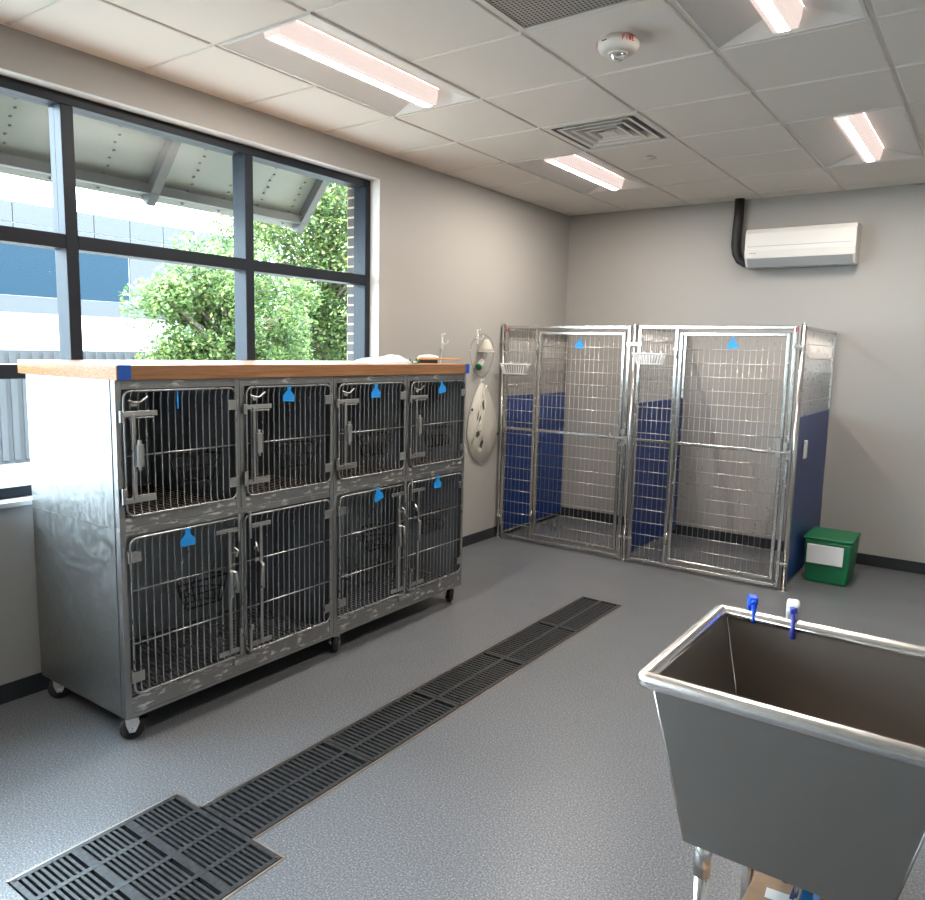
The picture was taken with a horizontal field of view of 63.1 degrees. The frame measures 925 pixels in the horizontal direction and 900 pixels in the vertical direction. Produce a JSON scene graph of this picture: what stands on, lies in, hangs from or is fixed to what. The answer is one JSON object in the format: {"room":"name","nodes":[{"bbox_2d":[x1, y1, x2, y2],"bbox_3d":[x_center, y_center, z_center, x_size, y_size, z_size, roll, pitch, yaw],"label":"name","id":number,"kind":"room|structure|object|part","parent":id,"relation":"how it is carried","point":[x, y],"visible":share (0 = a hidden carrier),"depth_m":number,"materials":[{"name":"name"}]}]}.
{"room":"veterinary clinic","nodes":[
{"label":"veterinary clinic","id":0,"kind":"room"},
{"bbox_2d":[0,24,569,684],"bbox_3d":[-1.727,-0.555,3.834,0.190,3.300,9.450,7,9,35],"label":"wall","id":1,"kind":"structure","parent":0,"point":[458,257],"depth_m":5.54,"materials":[{"name":"grey paint"}]},
{"bbox_2d":[0,495,31,508],"bbox_3d":[-2.446,0.304,2.845,0.100,0.024,6.255,7,9,35],"label":"trim","id":2,"kind":"structure","parent":1,"relation":"attached to","point":[25,500],"depth_m":3.40,"materials":[{"name":"grey"}]},
{"bbox_2d":[0,75,370,498],"bbox_3d":[-2.504,-0.636,2.791,0.110,1.852,6.227,7,9,35],"label":"window","id":3,"kind":"structure","parent":1,"relation":"in","point":[65,240],"depth_m":3.95,"materials":[{"name":"black"}]},
{"bbox_3d":[-2.524,0.256,2.909,0.110,0.050,6.127,7,9,35],"label":"frame","id":4,"kind":"part","parent":3,"relation":"part of","materials":[{"name":"black metal"}]},
{"bbox_3d":[-2.483,-1.530,2.672,0.110,0.050,6.127,7,9,35],"label":"frame","id":5,"kind":"part","parent":3,"relation":"part of","materials":[{"name":"black metal"}]},
{"bbox_3d":[-0.708,-0.925,5.287,0.110,1.852,0.050,7,9,35],"label":"frame","id":6,"kind":"part","parent":3,"relation":"part of","materials":[{"name":"black"}]},
{"bbox_2d":[0,67,379,360],"bbox_3d":[-2.427,-0.627,2.736,0.083,1.860,6.235,7,9,35],"label":"trim","id":7,"kind":"structure","parent":1,"relation":"attached to","point":[375,182],"depth_m":4.70,"materials":[{"name":"grey paint"}]},
{"bbox_2d":[0,514,557,704],"bbox_3d":[-1.728,1.052,3.928,0.007,0.090,9.300,7,9,35],"label":"baseboard","id":8,"kind":"structure","parent":1,"relation":"attached to","point":[35,683],"depth_m":3.53,"materials":[{"name":"grey plastic"}]},
{"bbox_2d":[441,333,448,348],"bbox_3d":[-0.136,-0.841,5.824,0.060,0.128,0.024,7,9,35],"label":"wall hook","id":9,"kind":"object","parent":1,"relation":"attached to","point":[442,335],"visible":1,"depth_m":5.83,"materials":[{"name":"white plastic"}]},
{"bbox_2d":[0,22,924,215],"bbox_3d":[0.268,-1.611,2.184,4.750,0.007,9.300,7,9,35],"label":"trim","id":10,"kind":"structure","parent":1,"relation":"attached to","point":[2,23],"depth_m":4.46,"materials":[{"name":"white"}]},
{"bbox_2d":[477,329,483,343],"bbox_3d":[0.148,-0.936,6.209,0.060,0.128,0.024,7,9,35],"label":"wall hook","id":11,"kind":"object","parent":1,"relation":"attached to","point":[478,338],"visible":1,"depth_m":6.22,"materials":[{"name":"white plastic"}]},
{"bbox_2d":[475,339,493,369],"bbox_3d":[0.196,-0.779,6.242,0.140,0.360,0.350,7,9,35],"label":"mask","id":12,"kind":"object","parent":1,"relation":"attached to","point":[486,346],"visible":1,"depth_m":6.20,"materials":[{"name":"beige plastic"}]},
{"bbox_2d":[478,339,493,350],"bbox_3d":[0.198,-0.866,6.231,0.132,0.098,0.132,7,9,35],"label":"cup","id":13,"kind":"object","parent":12,"relation":"on","point":[486,345],"depth_m":6.19,"materials":[{"name":"beige plastic"}]},
{"bbox_3d":[0.179,-0.536,6.320,0.060,0.128,0.024,7,9,35],"label":"wall hook","id":14,"kind":"object","parent":1,"relation":"attached to","visible":0},
{"bbox_2d":[467,383,498,462],"bbox_3d":[0.201,-0.226,6.377,0.072,0.680,0.460,7,9,35],"label":"cone","id":15,"kind":"object","parent":14,"relation":"hanging from","point":[487,427],"visible":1,"depth_m":6.30,"materials":[{"name":"beige plastic"}]},
{"bbox_2d":[347,187,353,360],"bbox_3d":[-1.848,-0.619,3.914,0.109,3.800,9.450,7,9,35],"label":"wall","id":16,"kind":"structure","parent":0,"point":[350,191],"depth_m":5.34,"materials":[{"name":"grey brick"}]},
{"bbox_2d":[0,94,328,233],"bbox_3d":[-1.746,-2.181,4.736,1.028,1.172,2.750,7,9,35],"label":"awning","id":17,"kind":"object","parent":16,"relation":"attached to","point":[109,158],"visible":0.24,"depth_m":4.91,"materials":[{"name":"silver metal"}]},
{"bbox_3d":[-1.724,-2.171,4.740,0.997,1.153,0.065,7,9,35],"label":"arm","id":18,"kind":"part","parent":17,"relation":"part of","materials":[{"name":"grey metal"}]},
{"bbox_3d":[-0.957,-2.295,5.807,0.997,1.153,0.065,7,9,35],"label":"arm","id":19,"kind":"part","parent":17,"relation":"part of","materials":[{"name":"grey metal"}]},
{"bbox_2d":[0,515,924,899],"bbox_3d":[0.199,1.372,2.579,4.750,0.100,9.300,7,9,35],"label":"floor","id":20,"kind":"structure","parent":0,"point":[553,782],"depth_m":3.14,"materials":[{"name":"plastic"}]},
{"bbox_2d":[9,794,281,899],"bbox_3d":[-0.986,1.329,2.371,0.572,0.028,0.577,7,9,35],"label":"floor grate","id":21,"kind":"object","parent":20,"relation":"on","point":[173,849],"visible":0.96,"depth_m":2.40,"materials":[{"name":"grey metal"}]},
{"bbox_2d":[42,583,460,738],"bbox_3d":[-0.976,1.012,4.233,0.702,0.124,2.343,7,9,35],"label":"base","id":22,"kind":"object","parent":20,"relation":"on","point":[131,727],"visible":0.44,"depth_m":3.47,"materials":[{"name":"silver metal"}]},
{"bbox_2d":[33,490,332,716],"bbox_3d":[-1.282,0.621,3.681,0.764,0.780,1.174,7,9,35],"label":"cage","id":23,"kind":"object","parent":22,"relation":"on","point":[115,628],"visible":0.98,"depth_m":3.46,"materials":[{"name":"grey metal"}]},
{"bbox_3d":[-1.661,0.671,3.234,0.670,0.779,0.002,7,9,35],"label":"panel","id":24,"kind":"part","parent":23,"relation":"part of","materials":[{"name":"silver metal"}]},
{"bbox_2d":[26,374,240,530],"bbox_3d":[-1.442,-0.032,3.358,0.750,0.592,0.588,7,9,35],"label":"cage","id":25,"kind":"object","parent":23,"relation":"on","point":[100,449],"visible":0.99,"depth_m":3.21,"materials":[{"name":"grey metal"}]},
{"bbox_3d":[-1.645,-0.009,3.144,0.670,0.591,0.002,7,9,35],"label":"panel","id":26,"kind":"part","parent":25,"relation":"part of","materials":[{"name":"silver metal"}]},
{"bbox_3d":[-1.188,-0.003,3.180,0.032,0.592,0.584,7,9,35],"label":"frame","id":27,"kind":"part","parent":25,"relation":"part of","materials":[{"name":"silver metal"}]},
{"bbox_3d":[-1.171,-0.005,3.166,0.016,0.508,0.536,7,9,35],"label":"cage door","id":28,"kind":"part","parent":25,"relation":"part of","materials":[{"name":"silver metal"}]},
{"bbox_2d":[168,448,221,484],"bbox_3d":[-1.181,0.064,3.296,0.129,0.147,0.256,7,9,35],"label":"basket","id":29,"kind":"object","parent":25,"relation":"attached to","point":[172,461],"visible":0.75,"depth_m":3.30,"materials":[{"name":"black metal"}]},
{"bbox_2d":[17,360,469,379],"bbox_3d":[-0.963,-0.443,4.055,0.798,0.059,2.348,7,9,35],"label":"countertop","id":30,"kind":"structure","parent":25,"relation":"on","point":[93,369],"depth_m":3.38,"materials":[{"name":"laminate"}]},
{"bbox_2d":[417,355,460,362],"bbox_3d":[-0.149,-0.579,4.805,0.289,0.054,0.068,0,8,-10],"label":"brush","id":31,"kind":"object","parent":30,"relation":"on","point":[430,358],"visible":1,"depth_m":4.77,"materials":[{"name":"brown wood"}]},
{"bbox_3d":[-0.149,-0.580,4.805,0.289,0.012,0.068,0,8,-10],"label":"handle","id":32,"kind":"part","parent":31,"relation":"part of","materials":[{"name":"brown wood"}]},
{"bbox_3d":[-0.448,-0.550,4.532,0.290,0.054,0.375,7,9,35],"label":"plastic bag","id":33,"kind":"object","parent":30,"relation":"on","visible":0},
{"bbox_2d":[376,359,404,362],"bbox_3d":[-0.437,-0.540,4.566,0.130,0.019,0.130,7,9,35],"label":"pack","id":34,"kind":"object","parent":33,"relation":"in","point":[377,360],"visible":1,"depth_m":4.52,"materials":[{"name":"white plastic"}]},
{"bbox_3d":[-1.178,0.654,3.265,0.016,0.662,0.550,7,9,35],"label":"cage door","id":35,"kind":"part","parent":23,"relation":"part of","materials":[{"name":"silver metal"}]},
{"bbox_2d":[180,528,194,546],"bbox_3d":[-1.171,0.372,3.212,0.004,0.072,0.072,7,9,35],"label":"tag","id":36,"kind":"object","parent":23,"relation":"attached to","point":[188,539],"visible":1,"depth_m":3.21,"materials":[{"name":"blue plastic"}]},
{"bbox_2d":[174,571,227,610],"bbox_3d":[-1.185,0.618,3.382,0.129,0.147,0.256,7,9,35],"label":"basket","id":37,"kind":"object","parent":23,"relation":"attached to","point":[213,572],"visible":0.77,"depth_m":3.38,"materials":[{"name":"black metal"}]},
{"bbox_3d":[-1.022,0.982,3.537,0.018,0.025,0.120,7,9,35],"label":"strike plate","id":38,"kind":"part","parent":23,"relation":"part of","materials":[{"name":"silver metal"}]},
{"bbox_2d":[239,376,332,507],"bbox_3d":[-1.101,-0.087,3.833,0.750,0.592,0.584,7,9,35],"label":"cage","id":39,"kind":"object","parent":23,"relation":"on","point":[266,419],"visible":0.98,"depth_m":3.82,"materials":[{"name":"grey metal"}]},
{"bbox_2d":[283,386,294,400],"bbox_3d":[-0.828,-0.267,3.591,0.004,0.074,0.072,7,9,35],"label":"tag","id":40,"kind":"object","parent":39,"relation":"attached to","point":[288,395],"visible":1,"depth_m":3.59,"materials":[{"name":"blue plastic"}]},
{"bbox_2d":[275,438,316,469],"bbox_3d":[-0.849,0.011,3.757,0.129,0.147,0.256,7,9,35],"label":"basket","id":41,"kind":"object","parent":39,"relation":"attached to","point":[308,440],"visible":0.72,"depth_m":3.76,"materials":[{"name":"black metal"}]},
{"bbox_3d":[-0.852,0.602,3.717,0.016,0.662,0.550,7,9,35],"label":"cage door","id":42,"kind":"part","parent":23,"relation":"part of","materials":[{"name":"silver metal"}]},
{"bbox_2d":[333,466,463,633],"bbox_3d":[-0.599,0.511,4.631,0.764,0.780,1.175,7,9,35],"label":"cage","id":43,"kind":"object","parent":22,"relation":"on","point":[367,585],"visible":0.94,"depth_m":4.68,"materials":[{"name":"grey metal"}]},
{"bbox_2d":[333,375,406,489],"bbox_3d":[-0.760,-0.142,4.306,0.750,0.592,0.584,7,9,35],"label":"cage","id":44,"kind":"object","parent":43,"relation":"on","point":[355,412],"visible":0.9,"depth_m":4.30,"materials":[{"name":"grey metal"}]},
{"bbox_2d":[356,430,390,457],"bbox_3d":[-0.512,-0.044,4.226,0.129,0.147,0.256,7,9,35],"label":"basket","id":45,"kind":"object","parent":44,"relation":"attached to","point":[370,432],"visible":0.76,"depth_m":4.22,"materials":[{"name":"black metal"}]},
{"bbox_2d":[371,384,379,397],"bbox_3d":[-0.470,-0.321,4.089,0.004,0.073,0.072,7,9,35],"label":"tag","id":46,"kind":"object","parent":44,"relation":"attached to","point":[375,393],"visible":1,"depth_m":4.08,"materials":[{"name":"blue plastic"}]},
{"bbox_3d":[-0.496,0.545,4.212,0.016,0.662,0.550,7,9,35],"label":"cage door","id":47,"kind":"part","parent":43,"relation":"part of","materials":[{"name":"silver metal"}]},
{"bbox_2d":[359,523,394,551],"bbox_3d":[-0.504,0.488,4.325,0.129,0.147,0.256,7,9,35],"label":"basket","id":48,"kind":"object","parent":43,"relation":"attached to","point":[371,525],"visible":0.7,"depth_m":4.32,"materials":[{"name":"black metal"}]},
{"bbox_2d":[374,487,383,502],"bbox_3d":[-0.465,0.247,4.191,0.004,0.084,0.075,7,9,35],"label":"tag","id":49,"kind":"object","parent":43,"relation":"attached to","point":[379,495],"visible":1,"depth_m":4.18,"materials":[{"name":"blue plastic"}]},
{"bbox_3d":[-0.341,0.872,4.484,0.018,0.025,0.120,7,9,35],"label":"strike plate","id":50,"kind":"part","parent":43,"relation":"part of","materials":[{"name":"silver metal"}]},
{"bbox_2d":[416,508,446,534],"bbox_3d":[-0.210,0.438,4.733,0.129,0.147,0.256,7,9,35],"label":"basket","id":51,"kind":"object","parent":43,"relation":"attached to","point":[429,510],"visible":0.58,"depth_m":4.74,"materials":[{"name":"black metal"}]},
{"bbox_3d":[-0.170,0.492,4.665,0.016,0.662,0.551,7,9,35],"label":"cage door","id":52,"kind":"part","parent":43,"relation":"part of","materials":[{"name":"silver metal"}]},
{"bbox_2d":[406,374,465,475],"bbox_3d":[-0.418,-0.197,4.782,0.750,0.592,0.589,7,9,35],"label":"cage","id":53,"kind":"object","parent":43,"relation":"on","point":[426,406],"visible":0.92,"depth_m":4.77,"materials":[{"name":"grey metal"}]},
{"bbox_2d":[422,423,451,447],"bbox_3d":[-0.175,-0.098,4.695,0.129,0.147,0.256,7,9,35],"label":"basket","id":54,"kind":"object","parent":53,"relation":"attached to","point":[445,426],"visible":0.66,"depth_m":4.69,"materials":[{"name":"black metal"}]},
{"bbox_2d":[438,381,445,393],"bbox_3d":[-0.122,-0.382,4.572,0.004,0.080,0.074,7,9,35],"label":"tag","id":55,"kind":"object","parent":53,"relation":"attached to","point":[442,388],"visible":1,"depth_m":4.57,"materials":[{"name":"blue plastic"}]},
{"bbox_2d":[434,476,440,487],"bbox_3d":[-0.153,0.196,4.625,0.004,0.074,0.072,7,9,35],"label":"tag","id":56,"kind":"object","parent":43,"relation":"attached to","point":[437,484],"visible":1,"depth_m":4.62,"materials":[{"name":"blue plastic"}]},
{"bbox_2d":[202,739,372,838],"bbox_3d":[-0.646,1.273,2.858,0.280,0.028,0.597,7,9,35],"label":"drain grate","id":57,"kind":"object","parent":20,"relation":"on","point":[256,805],"visible":0.94,"depth_m":2.82,"materials":[{"name":"grey metal"}]},
{"bbox_2d":[6,596,622,899],"bbox_3d":[-0.106,1.189,3.594,0.592,0.022,3.611,7,9,35],"label":"trim","id":58,"kind":"structure","parent":20,"relation":"on","point":[369,765],"depth_m":2.88,"materials":[{"name":"silver"}]},
{"bbox_2d":[324,689,460,761],"bbox_3d":[-0.295,1.216,3.344,0.280,0.028,0.599,7,9,35],"label":"drain grate","id":59,"kind":"object","parent":20,"relation":"on","point":[376,734],"visible":0.91,"depth_m":3.32,"materials":[{"name":"grey metal"}]},
{"bbox_2d":[415,651,526,705],"bbox_3d":[0.055,1.160,3.832,0.280,0.028,0.599,7,9,35],"label":"drain grate","id":60,"kind":"object","parent":20,"relation":"on","point":[469,679],"visible":0.93,"depth_m":3.81,"materials":[{"name":"grey metal"}]},
{"bbox_2d":[484,621,578,664],"bbox_3d":[0.406,1.104,4.319,0.280,0.028,0.599,7,9,35],"label":"drain grate","id":61,"kind":"object","parent":20,"relation":"on","point":[535,640],"visible":0.92,"depth_m":4.30,"materials":[{"name":"grey metal"}]},
{"bbox_2d":[539,596,620,631],"bbox_3d":[0.756,1.047,4.806,0.280,0.028,0.599,7,9,35],"label":"drain grate","id":62,"kind":"object","parent":20,"relation":"on","point":[577,615],"visible":0.91,"depth_m":4.79,"materials":[{"name":"grey metal"}]},
{"bbox_2d":[494,324,687,561],"bbox_3d":[1.161,-0.149,6.700,1.287,1.876,1.192,7,9,35],"label":"kennel","id":63,"kind":"object","parent":20,"relation":"on","point":[532,432],"visible":0.97,"depth_m":6.44,"materials":[{"name":"silver metal"}]},
{"bbox_3d":[0.337,-0.156,6.606,0.052,1.876,0.044,7,9,35],"label":"post","id":64,"kind":"part","parent":63,"relation":"part of","materials":[{"name":"silver metal"}]},
{"bbox_2d":[499,361,530,374],"bbox_3d":[0.451,-0.697,6.401,0.270,0.108,0.124,7,9,35],"label":"wire basket","id":65,"kind":"object","parent":63,"relation":"hanging from","point":[510,363],"visible":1,"depth_m":6.36,"materials":[{"name":"white metal"}]},
{"bbox_3d":[0.479,-0.183,6.486,0.281,0.024,0.012,7,9,35],"label":"cross rail","id":66,"kind":"part","parent":63,"relation":"part of","materials":[{"name":"silver metal"}]},
{"bbox_3d":[0.485,-0.140,6.499,0.283,1.800,0.008,7,9,35],"label":"fixed panel","id":67,"kind":"part","parent":63,"relation":"part of","materials":[{"name":"silver metal"}]},
{"bbox_3d":[0.679,0.074,7.109,0.018,1.205,1.107,7,9,35],"label":"panel","id":68,"kind":"part","parent":63,"relation":"part of","materials":[{"name":"blue plastic"}]},
{"bbox_3d":[0.687,-0.216,7.071,0.023,1.830,1.130,7,9,35],"label":"frame","id":69,"kind":"part","parent":63,"relation":"part of","materials":[{"name":"silver metal"}]},
{"bbox_3d":[0.821,-0.101,6.264,1.146,1.844,0.027,7,9,35],"label":"frame","id":70,"kind":"part","parent":63,"relation":"part of","materials":[{"name":"silver metal"}]},
{"bbox_3d":[0.931,-0.132,6.163,0.730,0.025,0.014,7,9,35],"label":"gate rail","id":71,"kind":"part","parent":63,"relation":"part of","materials":[{"name":"silver metal"}]},
{"bbox_2d":[575,339,583,347],"bbox_3d":[0.941,-0.858,6.068,0.076,0.076,0.004,7,9,35],"label":"tag","id":72,"kind":"object","parent":63,"relation":"attached to","point":[579,344],"visible":1,"depth_m":6.07,"materials":[{"name":"blue plastic"}]},
{"bbox_3d":[1.310,-0.042,5.919,0.052,1.876,0.044,7,9,35],"label":"post","id":73,"kind":"part","parent":63,"relation":"part of","materials":[{"name":"silver metal"}]},
{"bbox_3d":[1.643,0.183,6.428,0.018,1.212,1.107,7,9,35],"label":"panel","id":74,"kind":"part","parent":63,"relation":"part of","materials":[{"name":"blue plastic"}]},
{"bbox_3d":[1.651,-0.104,6.391,0.023,1.830,1.130,7,9,35],"label":"frame","id":75,"kind":"part","parent":63,"relation":"part of","materials":[{"name":"silver metal"}]},
{"bbox_2d":[627,323,836,592],"bbox_3d":[2.147,-0.034,6.004,1.202,1.876,1.192,7,9,35],"label":"kennel","id":76,"kind":"object","parent":20,"relation":"on","point":[806,477],"visible":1,"depth_m":5.55,"materials":[{"name":"silver metal"}]},
{"bbox_2d":[631,351,666,364],"bbox_3d":[1.417,-0.698,5.706,0.260,0.104,0.124,7,9,35],"label":"wire basket","id":77,"kind":"object","parent":76,"relation":"hanging from","point":[636,359],"visible":1,"depth_m":5.68,"materials":[{"name":"white metal"}]},
{"bbox_3d":[1.458,-0.069,5.795,0.275,0.024,0.012,7,9,35],"label":"cross rail","id":78,"kind":"part","parent":76,"relation":"part of","materials":[{"name":"silver metal"}]},
{"bbox_3d":[1.463,-0.026,5.808,0.277,1.800,0.008,7,9,35],"label":"fixed panel","id":79,"kind":"part","parent":76,"relation":"part of","materials":[{"name":"silver metal"}]},
{"bbox_3d":[1.909,-0.018,5.472,0.736,0.025,0.014,7,9,35],"label":"gate rail","id":80,"kind":"part","parent":76,"relation":"part of","materials":[{"name":"silver metal"}]},
{"bbox_2d":[727,338,737,347],"bbox_3d":[1.925,-0.762,5.371,0.076,0.076,0.004,7,9,35],"label":"tag","id":81,"kind":"object","parent":76,"relation":"attached to","point":[732,344],"visible":1,"depth_m":5.37,"materials":[{"name":"blue plastic"}]},
{"bbox_3d":[2.292,0.073,5.226,0.052,1.876,0.044,7,9,35],"label":"post","id":82,"kind":"part","parent":76,"relation":"part of","materials":[{"name":"silver metal"}]},
{"bbox_2d":[803,440,807,458],"bbox_3d":[2.456,-0.004,5.399,0.018,0.130,0.060,7,9,35],"label":"paper holder","id":83,"kind":"object","parent":76,"relation":"attached to","point":[805,447],"visible":1,"depth_m":5.38,"materials":[{"name":"white plastic"}]},
{"bbox_3d":[2.628,0.312,5.734,0.018,1.185,1.107,7,9,35],"label":"panel","id":84,"kind":"part","parent":76,"relation":"part of","materials":[{"name":"blue"}]},
{"bbox_3d":[2.636,0.012,5.695,0.023,1.830,1.130,7,9,35],"label":"frame","id":85,"kind":"part","parent":76,"relation":"part of","materials":[{"name":"silver metal"}]},
{"bbox_2d":[636,604,924,899],"bbox_3d":[0.847,0.969,1.886,0.677,0.908,0.643,7,9,35],"label":"utility sink","id":86,"kind":"object","parent":20,"relation":"on","point":[799,762],"visible":1,"depth_m":1.71,"materials":[{"name":"silver metal"}]},
{"bbox_3d":[0.582,1.202,1.869,0.036,0.380,0.036,7,9,35],"label":"leg","id":87,"kind":"part","parent":86,"relation":"part of","materials":[{"name":"silver metal"}]},
{"bbox_2d":[692,846,711,879],"bbox_3d":[0.587,0.985,1.841,0.042,0.108,0.042,7,9,35],"label":"socket","id":88,"kind":"object","parent":86,"relation":"attached to","point":[702,859],"depth_m":1.83,"materials":[{"name":"silver metal"}]},
{"bbox_3d":[0.825,1.169,2.167,0.036,0.380,0.036,7,9,35],"label":"leg","id":89,"kind":"part","parent":86,"relation":"part of","materials":[{"name":"silver metal"}]},
{"bbox_2d":[747,594,757,622],"bbox_3d":[0.848,0.536,2.232,0.052,0.218,0.088,7,9,35],"label":"faucet","id":90,"kind":"object","parent":86,"relation":"hanging from","point":[752,601],"visible":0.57,"depth_m":2.20,"materials":[{"name":"blue plastic"}]},
{"bbox_2d":[786,599,799,639],"bbox_3d":[0.938,0.544,2.165,0.050,0.224,0.093,7,9,35],"label":"spray bottle","id":91,"kind":"object","parent":86,"relation":"hanging from","point":[793,605],"visible":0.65,"depth_m":2.14,"materials":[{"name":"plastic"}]},
{"bbox_2d":[742,871,827,899],"bbox_3d":[0.801,1.284,1.833,0.270,0.295,0.495,7,9,35],"label":"cardboard box","id":92,"kind":"object","parent":20,"relation":"on","point":[762,886],"visible":0.24,"depth_m":1.92,"materials":[{"name":"brown cardboard"}]},
{"bbox_2d":[804,526,860,586],"bbox_3d":[2.767,0.799,5.660,0.330,0.345,0.397,7,9,35],"label":"plastic tub","id":93,"kind":"object","parent":20,"relation":"on","point":[830,554],"visible":1,"depth_m":5.52,"materials":[{"name":"green plastic"}]},
{"bbox_3d":[2.647,0.768,5.507,0.245,0.140,0.016,7,9,35],"label":"label plate","id":94,"kind":"part","parent":93,"relation":"part of","materials":[{"name":"white plastic"}]},
{"bbox_3d":[2.772,0.639,5.642,0.330,0.024,0.390,7,9,35],"label":"lid","id":95,"kind":"part","parent":93,"relation":"part of","materials":[{"name":"green plastic"}]},
{"bbox_2d":[0,0,924,214],"bbox_3d":[0.269,-1.616,2.183,4.750,0.014,9.300,7,9,35],"label":"ceiling","id":96,"kind":"structure","parent":0,"point":[726,110],"depth_m":3.67,"materials":[{"name":"beige tile"}]},
{"bbox_2d":[218,12,479,116],"bbox_3d":[-0.496,-1.856,3.652,0.590,0.080,1.199,7,9,35],"label":"ceiling light","id":97,"kind":"object","parent":96,"relation":"attached to","point":[308,47],"visible":0.91,"depth_m":3.60,"materials":[{"name":"white"}]},
{"bbox_2d":[476,0,643,31],"bbox_3d":[0.317,-1.682,2.710,0.598,0.014,0.598,7,9,35],"label":"ceiling vent","id":98,"kind":"object","parent":96,"relation":"in","point":[526,13],"visible":1,"depth_m":2.92,"materials":[{"name":"white metal"}]},
{"bbox_2d":[510,151,653,193],"bbox_3d":[0.921,-2.084,5.623,0.590,0.080,1.199,7,9,35],"label":"ceiling light","id":99,"kind":"object","parent":96,"relation":"attached to","point":[584,172],"visible":0.87,"depth_m":5.64,"materials":[{"name":"white plastic"}]},
{"bbox_2d":[541,111,674,150],"bbox_3d":[0.886,-1.983,4.528,0.598,0.166,0.598,7,9,35],"label":"ceiling vent","id":100,"kind":"object","parent":96,"relation":"in","point":[629,128],"visible":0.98,"depth_m":4.56,"materials":[{"name":"white metal"}]},
{"bbox_3d":[0.885,-1.902,4.539,0.104,0.003,0.104,7,9,35],"label":"plate","id":101,"kind":"part","parent":100,"relation":"part of","materials":[{"name":"white metal"}]},
{"bbox_2d":[597,32,639,61],"bbox_3d":[0.654,-1.684,3.172,0.178,0.092,0.176,7,9,35],"label":"fire alarm strobe","id":102,"kind":"object","parent":96,"relation":"attached to","point":[617,46],"visible":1,"depth_m":3.12,"materials":[{"name":"white plastic"}]},
{"bbox_2d":[643,155,655,159],"bbox_3d":[1.252,-1.955,5.033,0.084,0.016,0.084,7,9,35],"label":"sprinkler cover","id":103,"kind":"object","parent":96,"relation":"attached to","point":[649,157],"visible":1,"depth_m":5.02,"materials":[{"name":"white metal"}]},
{"bbox_2d":[671,0,869,49],"bbox_3d":[0.991,-1.682,2.602,0.590,0.080,1.199,7,9,35],"label":"ceiling light","id":104,"kind":"object","parent":96,"relation":"attached to","point":[724,23],"visible":1,"depth_m":2.98,"materials":[{"name":"white"}]},
{"bbox_2d":[784,104,923,167],"bbox_3d":[2.409,-1.910,4.573,0.590,0.080,1.199,7,9,35],"label":"ceiling light","id":105,"kind":"object","parent":96,"relation":"attached to","point":[883,134],"visible":0.88,"depth_m":4.57,"materials":[{"name":"white"}]},
{"bbox_2d":[562,183,924,562],"bbox_3d":[2.986,-0.755,6.174,4.750,3.300,0.150,7,9,35],"label":"wall","id":106,"kind":"structure","parent":0,"point":[674,265],"depth_m":6.41,"materials":[{"name":"grey paint"}]},
{"bbox_2d":[558,507,924,574],"bbox_3d":[2.906,0.842,6.320,4.743,0.092,0.007,7,9,35],"label":"baseboard","id":107,"kind":"structure","parent":106,"relation":"attached to","point":[864,559],"depth_m":6.62,"materials":[{"name":"grey plastic"}]},
{"bbox_2d":[744,222,861,268],"bbox_3d":[2.713,-1.631,6.039,0.825,0.316,0.222,7,9,35],"label":"air conditioner","id":108,"kind":"object","parent":106,"relation":"attached to","point":[828,244],"visible":1,"depth_m":5.94,"materials":[{"name":"white plastic"}]},
{"bbox_2d":[731,198,745,267],"bbox_3d":[2.356,-1.825,6.355,0.163,0.570,0.080,7,9,35],"label":"pipe","id":109,"kind":"object","parent":108,"relation":"attached to","point":[739,206],"visible":0.86,"depth_m":6.35,"materials":[{"name":"black plastic"}]},
{"label":"outside","id":110,"kind":"structure","parent":0,"visible":0},
{"bbox_2d":[0,462,30,483],"bbox_3d":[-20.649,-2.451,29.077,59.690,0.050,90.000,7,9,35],"label":"ground","id":111,"kind":"structure","parent":110,"point":[15,472],"depth_m":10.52,"materials":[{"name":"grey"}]},
{"bbox_2d":[0,349,164,464],"bbox_3d":[-6.672,-0.708,11.767,0.630,1.690,4.350,7,9,35],"label":"fence","id":112,"kind":"object","parent":111,"relation":"on","point":[14,432],"visible":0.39,"depth_m":11.29,"materials":[{"name":"grey"}]},
{"bbox_2d":[0,199,233,351],"bbox_3d":[-23.199,-4.952,22.106,7.070,6.620,36.235,7,9,35],"label":"office building","id":113,"kind":"structure","parent":111,"relation":"on","point":[28,287],"depth_m":28.44,"materials":[{"name":"grey"}]},
{"bbox_2d":[118,230,324,360],"bbox_3d":[-3.445,-1.463,11.365,1.978,3.457,3.426,7,9,35],"label":"tree","id":114,"kind":"object","parent":111,"relation":"on","point":[277,337],"visible":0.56,"depth_m":10.58,"materials":[{"name":"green plant"}]},
{"bbox_2d":[195,182,346,360],"bbox_3d":[-2.911,-3.513,16.247,5.489,6.258,4.573,0,8,-12],"label":"tree","id":115,"kind":"object","parent":111,"relation":"on","point":[323,242],"visible":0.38,"depth_m":15.40,"materials":[{"name":"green plant"}]}
]}

